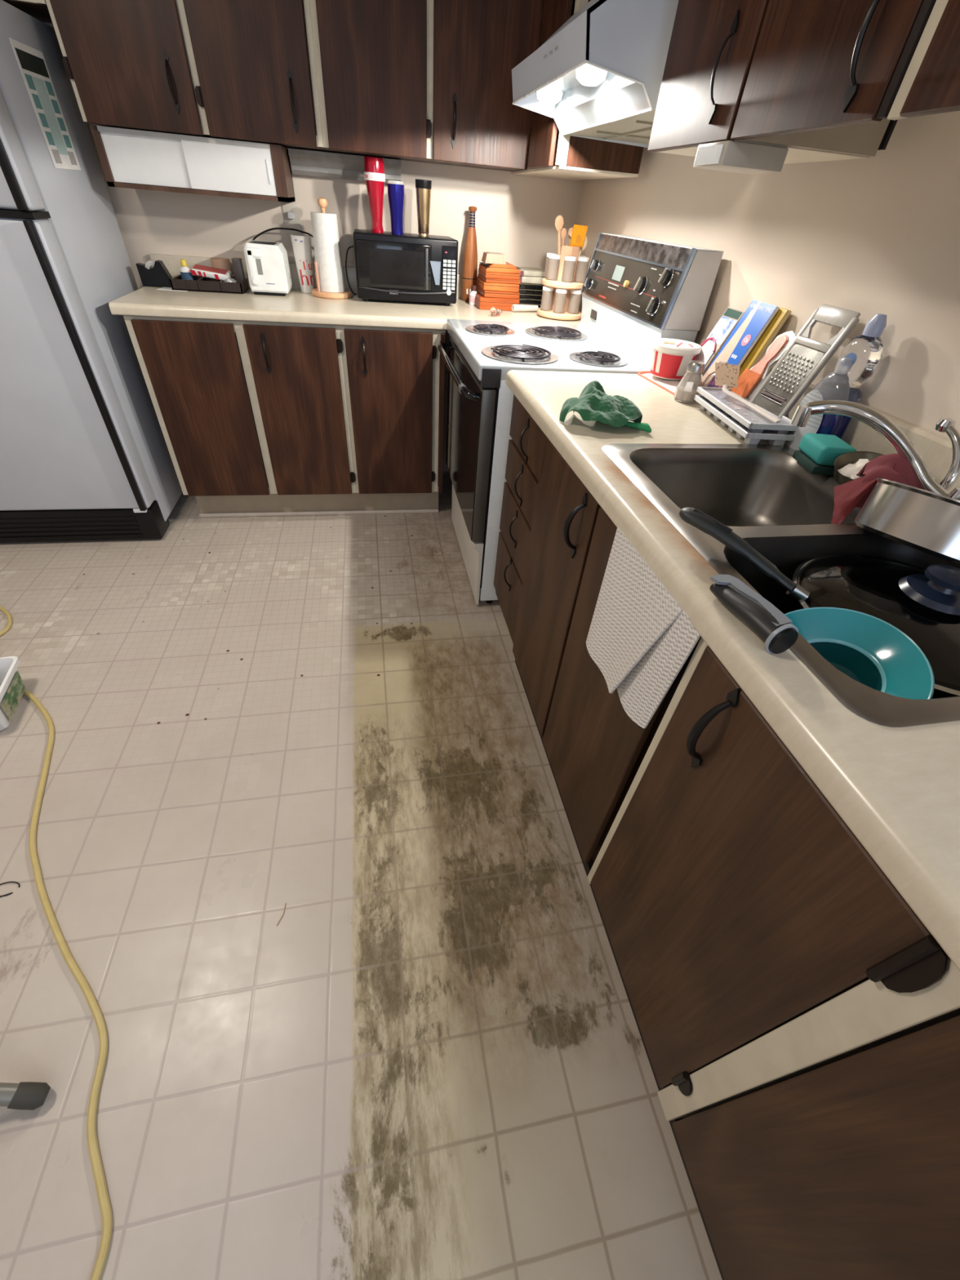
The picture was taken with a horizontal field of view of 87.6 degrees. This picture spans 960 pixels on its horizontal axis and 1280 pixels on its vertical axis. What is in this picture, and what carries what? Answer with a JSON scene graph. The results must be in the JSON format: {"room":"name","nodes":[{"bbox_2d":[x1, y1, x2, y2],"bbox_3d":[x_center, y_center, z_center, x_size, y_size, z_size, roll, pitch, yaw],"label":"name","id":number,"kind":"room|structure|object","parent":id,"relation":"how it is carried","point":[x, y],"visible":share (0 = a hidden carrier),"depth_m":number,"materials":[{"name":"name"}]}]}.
{"room":"damaged room","nodes":[
{"label":"damaged room","id":0,"kind":"room"},
{"bbox_2d":[43,22,582,471],"bbox_3d":[-1.355,-1.917,2.170,3.700,2.520,0.080,-4,42,-10],"label":"wall","id":1,"kind":"structure","parent":0,"point":[516,215],"depth_m":2.28,"materials":[{"name":"beige paint"}]},
{"bbox_2d":[2,0,52,23],"bbox_3d":[-1.839,-2.303,1.421,0.930,0.585,0.332,-4,42,-10],"label":"upper cabinet","id":2,"kind":"object","parent":1,"relation":"attached to","point":[37,9],"visible":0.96,"depth_m":1.64,"materials":[{"name":"brown wood"}]},
{"bbox_2d":[45,0,326,151],"bbox_3d":[-0.990,-2.252,1.654,0.815,0.848,0.363,-4,42,-10],"label":"upper cabinet","id":3,"kind":"object","parent":1,"relation":"attached to","point":[240,70],"visible":1,"depth_m":1.71,"materials":[{"name":"brown wood"}]},
{"bbox_2d":[88,124,295,202],"bbox_3d":[-1.102,-1.886,1.998,0.646,0.163,0.296,-4,42,-10],"label":"cabinet","id":4,"kind":"object","parent":1,"relation":"attached to","point":[129,158],"visible":0.99,"depth_m":1.89,"materials":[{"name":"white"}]},
{"bbox_2d":[281,201,302,235],"bbox_3d":[-0.844,-1.884,2.245,0.070,0.115,0.034,-4,42,-10],"label":"wall outlet","id":5,"kind":"object","parent":1,"relation":"attached to","point":[290,210],"visible":0.84,"depth_m":2.25,"materials":[{"name":"white plastic"}]},
{"bbox_2d":[288,148,401,183],"bbox_3d":[-0.569,-2.017,2.137,0.455,0.076,0.111,-4,42,-10],"label":"light","id":6,"kind":"object","parent":1,"relation":"attached to","point":[303,162],"visible":0.92,"depth_m":2.11,"materials":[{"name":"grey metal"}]},
{"bbox_2d":[342,235,355,262],"bbox_3d":[-0.618,-1.840,2.360,0.055,0.100,0.006,-4,42,-10],"label":"wall outlet","id":7,"kind":"object","parent":1,"relation":"attached to","point":[347,241],"visible":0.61,"depth_m":2.36,"materials":[{"name":"beige plastic"}]},
{"bbox_2d":[309,0,543,171],"bbox_3d":[-0.187,-2.306,1.802,0.821,0.848,0.363,-4,42,-10],"label":"upper cabinet","id":8,"kind":"object","parent":1,"relation":"attached to","point":[423,81],"visible":0.86,"depth_m":1.82,"materials":[{"name":"brown wood"}]},
{"bbox_2d":[511,0,644,180],"bbox_3d":[0.371,-2.213,1.759,0.322,0.853,0.747,-4,42,-10],"label":"upper cabinet","id":9,"kind":"object","parent":1,"relation":"attached to","point":[552,154],"visible":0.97,"depth_m":1.75,"materials":[{"name":"brown wood"}]},
{"bbox_2d":[511,0,678,147],"bbox_3d":[0.417,-1.571,1.361,0.520,0.262,0.710,-4,42,-10],"label":"range hood","id":10,"kind":"object","parent":9,"relation":"attached to","point":[599,76],"visible":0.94,"depth_m":1.22,"materials":[{"name":"white metal"}]},
{"bbox_2d":[534,69,650,133],"bbox_3d":[0.259,-1.502,1.385,0.180,0.088,0.697,-4,42,-10],"label":"lamp","id":11,"kind":"object","parent":10,"relation":"attached to","point":[578,100],"depth_m":1.35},
{"bbox_2d":[0,471,722,1279],"bbox_3d":[-0.924,0.907,0.860,3.700,0.050,5.700,-4,42,-10],"label":"floor","id":12,"kind":"structure","parent":0,"point":[433,1064],"depth_m":1.13,"materials":[{"name":"tile"}]},
{"bbox_2d":[0,656,26,730],"bbox_3d":[-1.510,0.180,1.498,0.208,0.124,0.230,-9,43,-16],"label":"tub","id":13,"kind":"object","parent":12,"relation":"on","point":[12,687],"visible":1,"depth_m":1.52,"materials":[{"name":"white plastic"}]},
{"bbox_2d":[0,1081,50,1110],"bbox_3d":[-1.298,0.648,0.741,1.057,0.436,0.500,-4,42,-10],"label":"chair","id":14,"kind":"object","parent":12,"relation":"on","point":[25,1095],"visible":1,"depth_m":0.89,"materials":[{"name":"metal"}]},
{"bbox_2d":[23,689,112,1279],"bbox_3d":[-0.990,0.629,1.125,0.229,0.013,1.936,-19,47,-26],"label":"extension cord","id":15,"kind":"object","parent":12,"relation":"on","point":[94,1153],"visible":0.9,"depth_m":1.00,"materials":[{"name":"yellow rubber"}]},
{"bbox_2d":[0,0,182,542],"bbox_3d":[-1.842,-1.260,1.960,0.761,1.640,0.715,-4,42,-10],"label":"refrigerator","id":16,"kind":"object","parent":12,"relation":"on","point":[85,455],"visible":0.89,"depth_m":1.89,"materials":[{"name":"white metal"}]},
{"bbox_2d":[8,37,80,169],"bbox_3d":[-1.432,-1.758,1.664,0.003,0.285,0.213,-4,42,-10],"label":"calendar","id":17,"kind":"object","parent":16,"relation":"attached to","point":[31,61],"visible":1,"depth_m":1.65,"materials":[{"name":"white paper"}]},
{"bbox_2d":[195,491,438,513],"bbox_3d":[-0.857,-0.892,2.774,1.200,0.142,0.515,-4,42,-10],"label":"toe kick","id":18,"kind":"object","parent":12,"relation":"on","point":[353,501],"visible":0.5,"depth_m":2.59,"materials":[{"name":"beige wood"}]},
{"bbox_2d":[123,315,355,496],"bbox_3d":[-1.035,-1.167,2.411,0.800,0.722,0.658,-4,42,-10],"label":"base cabinet","id":19,"kind":"object","parent":18,"relation":"on","point":[242,407],"visible":0.94,"depth_m":2.15,"materials":[{"name":"brown wood"}]},
{"bbox_2d":[108,253,581,329],"bbox_3d":[-0.461,-1.539,2.237,1.970,0.138,0.636,-4,42,-10],"label":"countertop","id":20,"kind":"structure","parent":19,"relation":"on","point":[296,306],"depth_m":2.08,"materials":[{"name":"beige laminate"}]},
{"bbox_2d":[135,259,172,287],"bbox_3d":[-1.401,-1.584,2.164,0.122,0.092,0.052,-4,42,-10],"label":"tape dispenser","id":21,"kind":"object","parent":20,"relation":"on","point":[158,276],"visible":0.96,"depth_m":2.15,"materials":[{"name":"black plastic"}]},
{"bbox_2d":[169,257,248,293],"bbox_3d":[-1.187,-1.602,2.190,0.285,0.114,0.164,-4,42,-10],"label":"desk tray","id":22,"kind":"object","parent":20,"relation":"on","point":[199,283],"visible":0.95,"depth_m":2.17,"materials":[{"name":"black plastic"}]},
{"bbox_2d":[189,264,231,280],"bbox_3d":[-1.179,-1.612,2.198,0.155,0.049,0.067,-1,41,-7],"label":"packet","id":23,"kind":"object","parent":22,"relation":"on","point":[197,269],"visible":0.99,"depth_m":2.18,"materials":[{"name":"white paper"}]},
{"bbox_2d":[208,273,235,281],"bbox_3d":[-1.172,-1.650,2.297,0.110,0.048,0.088,-4,42,-10],"label":"box","id":24,"kind":"object","parent":20,"relation":"on","point":[233,274],"visible":0.12,"depth_m":2.26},
{"bbox_2d":[209,257,231,273],"bbox_3d":[-1.168,-1.687,2.260,0.080,0.055,0.080,-4,42,-10],"label":"mug","id":25,"kind":"object","parent":24,"relation":"on","point":[216,262],"visible":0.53,"depth_m":2.23,"materials":[{"name":"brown ceramic"}]},
{"bbox_2d":[243,227,312,296],"bbox_3d":[-0.828,-1.688,2.240,0.410,0.229,0.210,-10,43,-17],"label":"toaster","id":26,"kind":"object","parent":20,"relation":"on","point":[267,263],"visible":0.87,"depth_m":2.16,"materials":[{"name":"white plastic"}]},
{"bbox_2d":[289,234,314,293],"bbox_3d":[-0.804,-1.718,2.292,0.090,0.209,0.090,-4,42,-10],"label":"bag","id":27,"kind":"object","parent":20,"relation":"on","point":[301,244],"visible":0.98,"depth_m":2.26,"materials":[{"name":"white paper"}]},
{"bbox_2d":[310,196,351,298],"bbox_3d":[-0.674,-1.727,2.213,0.180,0.345,0.180,-4,42,-10],"label":"paper towel holder","id":28,"kind":"object","parent":20,"relation":"on","point":[329,271],"visible":1,"depth_m":2.19,"materials":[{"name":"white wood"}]},
{"bbox_2d":[345,228,457,306],"bbox_3d":[-0.366,-1.707,2.300,0.496,0.245,0.268,-4,42,-10],"label":"microwave","id":29,"kind":"object","parent":20,"relation":"on","point":[405,267],"visible":1,"depth_m":2.20,"materials":[{"name":"black plastic"}]},
{"bbox_2d":[364,155,385,233],"bbox_3d":[-0.437,-1.858,2.099,0.086,0.236,0.086,-4,42,-10],"label":"tumbler","id":30,"kind":"object","parent":29,"relation":"on","point":[374,167],"visible":1,"depth_m":2.06,"materials":[{"name":"red plastic"}]},
{"bbox_2d":[387,180,404,234],"bbox_3d":[-0.357,-1.847,2.143,0.071,0.172,0.071,-4,42,-10],"label":"tumbler","id":31,"kind":"object","parent":29,"relation":"on","point":[396,192],"visible":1,"depth_m":2.12,"materials":[{"name":"blue plastic"}]},
{"bbox_2d":[415,178,431,236],"bbox_3d":[-0.243,-1.859,2.159,0.069,0.184,0.069,-4,42,-10],"label":"tumbler","id":32,"kind":"object","parent":29,"relation":"on","point":[423,187],"visible":1,"depth_m":2.13,"materials":[{"name":"gold metal"}]},
{"bbox_2d":[461,206,477,301],"bbox_3d":[-0.045,-1.845,2.404,0.077,0.360,0.077,-4,42,-10],"label":"bat","id":33,"kind":"object","parent":20,"relation":"on","point":[469,271],"visible":0.94,"depth_m":2.40,"materials":[{"name":"brown wood"}]},
{"bbox_2d":[475,291,519,311],"bbox_3d":[0.074,-1.627,2.406,0.189,0.047,0.196,-4,42,-10],"label":"box","id":34,"kind":"object","parent":20,"relation":"on","point":[482,302],"visible":0.64,"depth_m":2.33,"materials":[{"name":"orange cardboard"}]},
{"bbox_2d":[476,284,519,298],"bbox_3d":[0.084,-1.658,2.386,0.169,0.025,0.188,-5,42,-12],"label":"box","id":35,"kind":"object","parent":34,"relation":"on","point":[494,294],"visible":0.67,"depth_m":2.32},
{"bbox_2d":[477,277,519,292],"bbox_3d":[0.084,-1.679,2.367,0.167,0.029,0.188,-3,42,-10],"label":"box","id":36,"kind":"object","parent":35,"relation":"on","point":[482,284],"visible":0.81,"depth_m":2.30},
{"bbox_2d":[478,273,520,284],"bbox_3d":[0.088,-1.696,2.353,0.164,0.015,0.188,-5,42,-11],"label":"box","id":37,"kind":"object","parent":36,"relation":"on","point":[486,280],"visible":0.69,"depth_m":2.29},
{"bbox_2d":[478,267,519,279],"bbox_3d":[0.088,-1.710,2.340,0.161,0.021,0.188,-4,42,-10],"label":"box","id":38,"kind":"object","parent":37,"relation":"on","point":[486,274],"visible":0.78,"depth_m":2.27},
{"bbox_2d":[479,262,520,274],"bbox_3d":[0.090,-1.731,2.323,0.159,0.030,0.190,-4,42,-10],"label":"box","id":39,"kind":"object","parent":38,"relation":"on","point":[508,268],"visible":0.88,"depth_m":2.26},
{"bbox_2d":[481,251,506,264],"bbox_3d":[0.063,-1.733,2.272,0.096,0.036,0.096,-4,42,-10],"label":"trinket box","id":40,"kind":"object","parent":39,"relation":"on","point":[487,257],"visible":1,"depth_m":2.24,"materials":[{"name":"beige wood"}]},
{"bbox_2d":[537,244,583,320],"bbox_3d":[0.375,-1.599,2.242,0.208,0.261,0.208,-4,42,-10],"label":"spice rack","id":41,"kind":"object","parent":20,"relation":"on","point":[566,251],"visible":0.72,"depth_m":2.20,"materials":[{"name":"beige wood"}]},
{"bbox_2d":[540,285,554,311],"bbox_3d":[0.303,-1.542,2.262,0.050,0.088,0.050,-4,42,-10],"label":"spice jar","id":42,"kind":"object","parent":41,"relation":"on","point":[548,291],"visible":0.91,"depth_m":2.25,"materials":[{"name":"clear glass"}]},
{"bbox_2d":[546,253,560,280],"bbox_3d":[0.318,-1.618,2.175,0.050,0.088,0.050,-4,42,-10],"label":"spice jar","id":43,"kind":"object","parent":41,"relation":"on","point":[554,260],"visible":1,"depth_m":2.16,"materials":[{"name":"clear glass"}]},
{"bbox_2d":[537,307,581,319],"bbox_3d":[0.367,-1.512,2.319,0.208,0.022,0.208,-4,42,-10],"label":"shelf","id":44,"kind":"object","parent":41,"relation":"attached to","point":[548,314],"depth_m":2.26,"materials":[{"name":"beige wood"}]},
{"bbox_2d":[553,288,567,313],"bbox_3d":[0.356,-1.508,2.228,0.050,0.088,0.050,-4,42,-10],"label":"spice jar","id":45,"kind":"object","parent":41,"relation":"on","point":[561,294],"visible":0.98,"depth_m":2.21,"materials":[{"name":"clear glass"}]},
{"bbox_2d":[542,277,583,289],"bbox_3d":[0.375,-1.598,2.244,0.196,0.023,0.196,-4,42,-10],"label":"shelf","id":46,"kind":"object","parent":41,"relation":"attached to","point":[557,283],"depth_m":2.18,"materials":[{"name":"beige wood"}]},
{"bbox_2d":[561,256,576,282],"bbox_3d":[0.382,-1.593,2.153,0.050,0.088,0.050,-4,42,-10],"label":"spice jar","id":47,"kind":"object","parent":41,"relation":"on","point":[569,265],"visible":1,"depth_m":2.14,"materials":[{"name":"clear glass"}]},
{"bbox_2d":[567,288,581,314],"bbox_3d":[0.424,-1.519,2.249,0.050,0.088,0.050,-4,42,-10],"label":"spice jar","id":48,"kind":"object","parent":41,"relation":"on","point":[575,295],"visible":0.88,"depth_m":2.23,"materials":[{"name":"clear glass"}]},
{"bbox_2d":[569,224,587,247],"bbox_3d":[0.411,-1.650,2.174,0.070,0.235,0.037,-4,42,-10],"label":"spatula","id":49,"kind":"object","parent":41,"relation":"in","point":[579,232],"visible":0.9,"depth_m":2.11,"materials":[{"name":"plastic"}]},
{"bbox_2d":[573,256,589,282],"bbox_3d":[0.443,-1.615,2.185,0.050,0.088,0.050,-4,42,-10],"label":"spice jar","id":50,"kind":"object","parent":41,"relation":"on","point":[582,262],"visible":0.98,"depth_m":2.17,"materials":[{"name":"clear glass"}]},
{"bbox_2d":[339,324,445,493],"bbox_3d":[-0.434,-1.208,2.522,0.434,0.722,0.658,-4,42,-10],"label":"base cabinet","id":51,"kind":"object","parent":18,"relation":"on","point":[394,377],"visible":0.97,"depth_m":2.27,"materials":[{"name":"brown wood"}]},
{"bbox_2d":[199,508,438,517],"bbox_3d":[-0.817,-0.666,2.625,1.205,0.018,0.014,-4,42,-10],"label":"trim","id":52,"kind":"structure","parent":12,"relation":"on","point":[433,510],"depth_m":2.61,"materials":[{"name":"wood"}]},
{"bbox_2d":[493,394,546,643],"bbox_3d":[0.388,-0.369,1.685,0.619,0.772,0.406,-4,42,-10],"label":"base cabinet","id":53,"kind":"object","parent":12,"relation":"on","point":[526,446],"visible":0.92,"depth_m":1.57,"materials":[{"name":"brown wood"}]},
{"bbox_2d":[437,232,724,604],"bbox_3d":[0.224,-0.865,2.037,0.736,1.234,0.761,-4,42,-10],"label":"electric stove","id":54,"kind":"object","parent":12,"relation":"on","point":[636,291],"visible":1,"depth_m":1.74,"materials":[{"name":"white metal"}]},
{"bbox_2d":[446,319,650,388],"bbox_3d":[0.262,-1.071,1.862,0.679,0.063,0.761,-4,42,-10],"label":"cooktop","id":55,"kind":"object","parent":54,"relation":"in","point":[487,350],"depth_m":1.71,"materials":[{"name":"metal"}]},
{"bbox_2d":[611,264,625,281],"bbox_3d":[0.499,-1.323,1.807,0.010,0.042,0.080,-4,42,-10],"label":"clock","id":56,"kind":"object","parent":54,"relation":"on","point":[619,271],"depth_m":1.80,"materials":[{"name":"white plastic"}]},
{"bbox_2d":[608,267,661,315],"bbox_3d":[0.520,-1.208,1.713,0.024,0.123,0.415,-4,42,-10],"label":"print","id":57,"kind":"object","parent":54,"relation":"on","point":[630,290],"depth_m":1.70},
{"bbox_2d":[512,436,701,876],"bbox_3d":[0.480,0.012,1.257,0.644,0.772,0.754,-4,42,-10],"label":"base cabinet","id":58,"kind":"object","parent":12,"relation":"on","point":[595,752],"visible":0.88,"depth_m":1.14,"materials":[{"name":"brown wood"}]},
{"bbox_2d":[586,526,700,728],"bbox_3d":[0.246,-0.011,0.843,0.036,0.246,0.279,-4,42,-10],"label":"dish towel","id":59,"kind":"object","parent":58,"relation":"hanging from","point":[640,638],"visible":1,"depth_m":0.81,"materials":[{"name":"fabric"}]},
{"bbox_2d":[586,637,959,1279],"bbox_3d":[0.627,0.551,0.648,0.645,0.781,0.900,-4,42,-10],"label":"base cabinet","id":60,"kind":"object","parent":12,"relation":"on","point":[797,1021],"visible":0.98,"depth_m":0.57,"materials":[{"name":"brown wood"}]},
{"bbox_2d":[505,337,959,970],"bbox_3d":[0.587,-0.147,0.748,0.633,0.146,2.177,-4,42,-10],"label":"countertop","id":61,"kind":"structure","parent":60,"relation":"on","point":[897,789],"depth_m":0.55,"materials":[{"name":"beige laminate"}]},
{"bbox_2d":[559,380,651,432],"bbox_3d":[0.286,-0.543,1.160,0.193,0.076,0.156,-4,42,-10],"label":"towel","id":62,"kind":"object","parent":61,"relation":"on","point":[593,403],"visible":1,"depth_m":1.14,"materials":[{"name":"green fabric"}]},
{"bbox_2d":[637,370,680,395],"bbox_3d":[0.584,-0.760,1.494,0.111,0.019,0.292,-7,42,-13],"label":"packet","id":63,"kind":"object","parent":61,"relation":"on","point":[669,385],"visible":0.38,"depth_m":1.50,"materials":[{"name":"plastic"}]},
{"bbox_2d":[650,337,701,380],"bbox_3d":[0.577,-0.841,1.504,0.143,0.087,0.143,-4,42,-10],"label":"tub","id":64,"kind":"object","parent":63,"relation":"on","point":[671,357],"visible":0.94,"depth_m":1.47,"materials":[{"name":"red plastic"}]},
{"bbox_2d":[680,306,744,380],"bbox_3d":[0.669,-0.845,1.457,0.100,0.200,0.084,-4,42,-10],"label":"greeting card","id":65,"kind":"object","parent":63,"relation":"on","point":[711,347],"visible":0.72,"depth_m":1.43,"materials":[{"name":"white paper"}]},
{"bbox_2d":[706,315,737,345],"bbox_3d":[0.688,-0.883,1.428,0.001,0.065,0.080,16,36,-25],"label":"picture","id":66,"kind":"object","parent":65,"relation":"attached to","point":[725,325],"depth_m":1.43},
{"bbox_2d":[673,360,705,404],"bbox_3d":[0.572,-0.700,1.356,0.066,0.098,0.063,-4,42,-10],"label":"salt shaker","id":67,"kind":"object","parent":61,"relation":"on","point":[686,392],"visible":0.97,"depth_m":1.34,"materials":[{"name":"clear glass"}]},
{"bbox_2d":[700,360,728,395],"bbox_3d":[0.655,-0.712,1.379,0.072,0.098,0.072,-4,42,-10],"label":"glass jar","id":68,"kind":"object","parent":61,"relation":"on","point":[709,381],"visible":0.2,"depth_m":1.36,"materials":[{"name":"clear glass"}]},
{"bbox_2d":[701,299,779,386],"bbox_3d":[0.685,-0.775,1.354,0.097,0.232,0.104,-4,42,-10],"label":"magazine","id":69,"kind":"object","parent":61,"relation":"on","point":[758,315],"visible":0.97,"depth_m":1.32,"materials":[{"name":"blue paper"}]},
{"bbox_2d":[731,310,755,359],"bbox_3d":[0.698,-0.809,1.328,0.001,0.110,0.060,13,37,-24],"label":"print","id":70,"kind":"object","parent":69,"relation":"attached to","point":[752,313],"depth_m":1.32},
{"bbox_2d":[693,395,795,445],"bbox_3d":[0.640,-0.542,1.234,0.120,0.030,0.292,0,41,-6],"label":"tray","id":71,"kind":"object","parent":61,"relation":"on","point":[742,433],"visible":0.57,"depth_m":1.15,"materials":[{"name":"silver metal"}]},
{"bbox_2d":[696,386,797,434],"bbox_3d":[0.642,-0.561,1.225,0.120,0.030,0.292,0,41,-6],"label":"tray","id":72,"kind":"object","parent":71,"relation":"on","point":[755,422],"visible":0.8,"depth_m":1.18,"materials":[{"name":"silver metal"}]},
{"bbox_2d":[715,362,781,423],"bbox_3d":[0.625,-0.594,1.194,0.072,0.054,0.309,4,41,-2],"label":"slotted turner","id":73,"kind":"object","parent":72,"relation":"on","point":[726,375],"visible":1,"depth_m":1.26,"materials":[{"name":"beige plastic"}]},
{"bbox_2d":[730,330,795,399],"bbox_3d":[0.705,-0.681,1.277,0.096,0.192,0.088,-4,42,-10],"label":"brush","id":74,"kind":"object","parent":72,"relation":"on","point":[750,380],"visible":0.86,"depth_m":1.26,"materials":[{"name":"orange plastic"}]},
{"bbox_2d":[709,574,798,653],"bbox_3d":[0.333,-0.038,0.621,0.042,0.041,0.132,-7,42,-14],"label":"handle","id":75,"kind":"object","parent":61,"relation":"on","point":[776,630],"visible":1,"depth_m":0.60,"materials":[{"name":"black plastic"}]},
{"bbox_2d":[728,306,791,388],"bbox_3d":[0.708,-0.756,1.337,0.092,0.230,0.102,-4,42,-10],"label":"book","id":76,"kind":"object","parent":61,"relation":"on","point":[782,314],"visible":0.34,"depth_m":1.28,"materials":[{"name":"yellow paper"}]},
{"bbox_2d":[601,443,959,727],"bbox_3d":[0.569,-0.121,0.890,0.520,0.170,0.782,-4,42,-10],"label":"sink","id":77,"kind":"object","parent":61,"relation":"in","point":[783,510],"visible":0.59,"depth_m":0.93,"materials":[{"name":"metal"}]},
{"bbox_2d":[629,448,861,526],"bbox_3d":[0.516,-0.242,1.024,0.407,0.170,0.343,-4,42,-10],"label":"basin","id":78,"kind":"object","parent":77,"relation":"in","point":[734,486],"depth_m":1.12,"materials":[{"name":"silver metal"}]},
{"bbox_2d":[679,506,951,698],"bbox_3d":[0.553,-0.024,0.739,0.470,0.217,0.355,-4,42,-10],"label":"frying pan","id":79,"kind":"object","parent":77,"relation":"in","point":[695,517],"visible":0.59,"depth_m":0.72,"materials":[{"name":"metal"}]},
{"bbox_2d":[791,554,959,696],"bbox_3d":[0.635,-0.060,0.700,0.338,0.079,0.338,-4,42,-10],"label":"pan","id":80,"kind":"object","parent":79,"relation":"on","point":[923,604],"visible":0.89,"depth_m":0.69,"materials":[{"name":"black metal"}]},
{"bbox_2d":[784,357,853,450],"bbox_3d":[0.742,-0.503,1.086,0.067,0.195,0.116,-4,42,-10],"label":"soap bottle","id":81,"kind":"object","parent":77,"relation":"on","point":[836,385],"visible":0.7,"depth_m":1.06,"materials":[{"name":"clear plastic"}]},
{"bbox_2d":[792,433,857,475],"bbox_3d":[0.712,-0.386,1.037,0.074,0.054,0.096,4,41,-1],"label":"sponge","id":82,"kind":"object","parent":77,"relation":"on","point":[817,454],"visible":0.83,"depth_m":1.01,"materials":[{"name":"teal plastic"}]},
{"bbox_2d":[723,533,959,699],"bbox_3d":[0.579,0.006,0.745,0.417,0.170,0.345,-4,42,-10],"label":"basin","id":83,"kind":"object","parent":77,"relation":"in","point":[787,551],"depth_m":0.82,"materials":[{"name":"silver metal"}]},
{"bbox_2d":[833,451,884,484],"bbox_3d":[0.732,-0.318,0.961,0.103,0.060,0.107,-23,48,-29],"label":"bowl","id":84,"kind":"object","parent":77,"relation":"on","point":[847,465],"visible":0.39,"depth_m":0.97,"materials":[{"name":"metal"}]},
{"bbox_2d":[784,607,934,699],"bbox_3d":[0.437,0.041,0.626,0.178,0.099,0.190,-4,42,-10],"label":"bowl","id":85,"kind":"object","parent":77,"relation":"in","point":[866,648],"visible":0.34,"depth_m":0.64,"materials":[{"name":"ceramic"}]},
{"bbox_2d":[855,453,918,508],"bbox_3d":[0.754,-0.274,0.888,0.153,0.092,0.094,28,46,24],"label":"cloth","id":86,"kind":"object","parent":77,"relation":"on","point":[882,466],"visible":0.44,"depth_m":0.88,"materials":[{"name":"red fabric"}]},
{"bbox_2d":[853,478,959,564],"bbox_3d":[0.725,-0.185,0.768,0.261,0.145,0.210,-4,42,-10],"label":"saucepan","id":87,"kind":"object","parent":77,"relation":"on","point":[924,521],"visible":1,"depth_m":0.71,"materials":[{"name":"metal"}]},
{"bbox_2d":[749,303,860,417],"bbox_3d":[0.730,-0.624,1.166,0.104,0.256,0.128,-4,42,-10],"label":"box grater","id":88,"kind":"object","parent":61,"relation":"on","point":[798,366],"visible":0.88,"depth_m":1.15,"materials":[{"name":"metal"}]},
{"bbox_2d":[835,313,886,438],"bbox_3d":[0.784,-0.546,1.075,0.063,0.263,0.100,-4,42,-10],"label":"spray bottle","id":89,"kind":"object","parent":61,"relation":"on","point":[865,350],"visible":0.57,"depth_m":1.02,"materials":[{"name":"clear plastic"}]},
{"bbox_2d":[790,400,959,500],"bbox_3d":[0.750,-0.305,0.876,0.147,0.151,0.391,-26,50,-31],"label":"faucet","id":90,"kind":"object","parent":61,"relation":"on","point":[889,430],"visible":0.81,"depth_m":0.86,"materials":[{"name":"silver metal"}]},
{"bbox_2d":[576,111,959,439],"bbox_3d":[1.010,-0.173,0.421,0.080,2.520,5.780,-4,42,-10],"label":"wall","id":91,"kind":"structure","parent":0,"point":[880,233],"depth_m":1.10,"materials":[{"name":"beige paint"}]},
{"bbox_2d":[647,0,897,164],"bbox_3d":[0.592,-1.338,0.774,0.339,0.847,0.360,-4,42,-10],"label":"upper cabinet","id":92,"kind":"object","parent":91,"relation":"attached to","point":[713,45],"visible":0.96,"depth_m":0.94,"materials":[{"name":"brown wood"}]},
{"bbox_2d":[693,140,788,173],"bbox_3d":[0.495,-0.924,0.960,0.129,0.034,0.110,-4,42,-10],"label":"under-cabinet light","id":93,"kind":"object","parent":92,"relation":"attached to","point":[731,156],"visible":1,"depth_m":0.93,"materials":[{"name":"plastic"}]},
{"bbox_2d":[730,0,959,140],"bbox_3d":[0.778,-0.764,0.134,0.398,0.847,1.418,-4,42,-10],"label":"upper cabinet","id":94,"kind":"object","parent":91,"relation":"attached to","point":[816,64],"visible":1,"depth_m":0.68,"materials":[{"name":"brown wood"}]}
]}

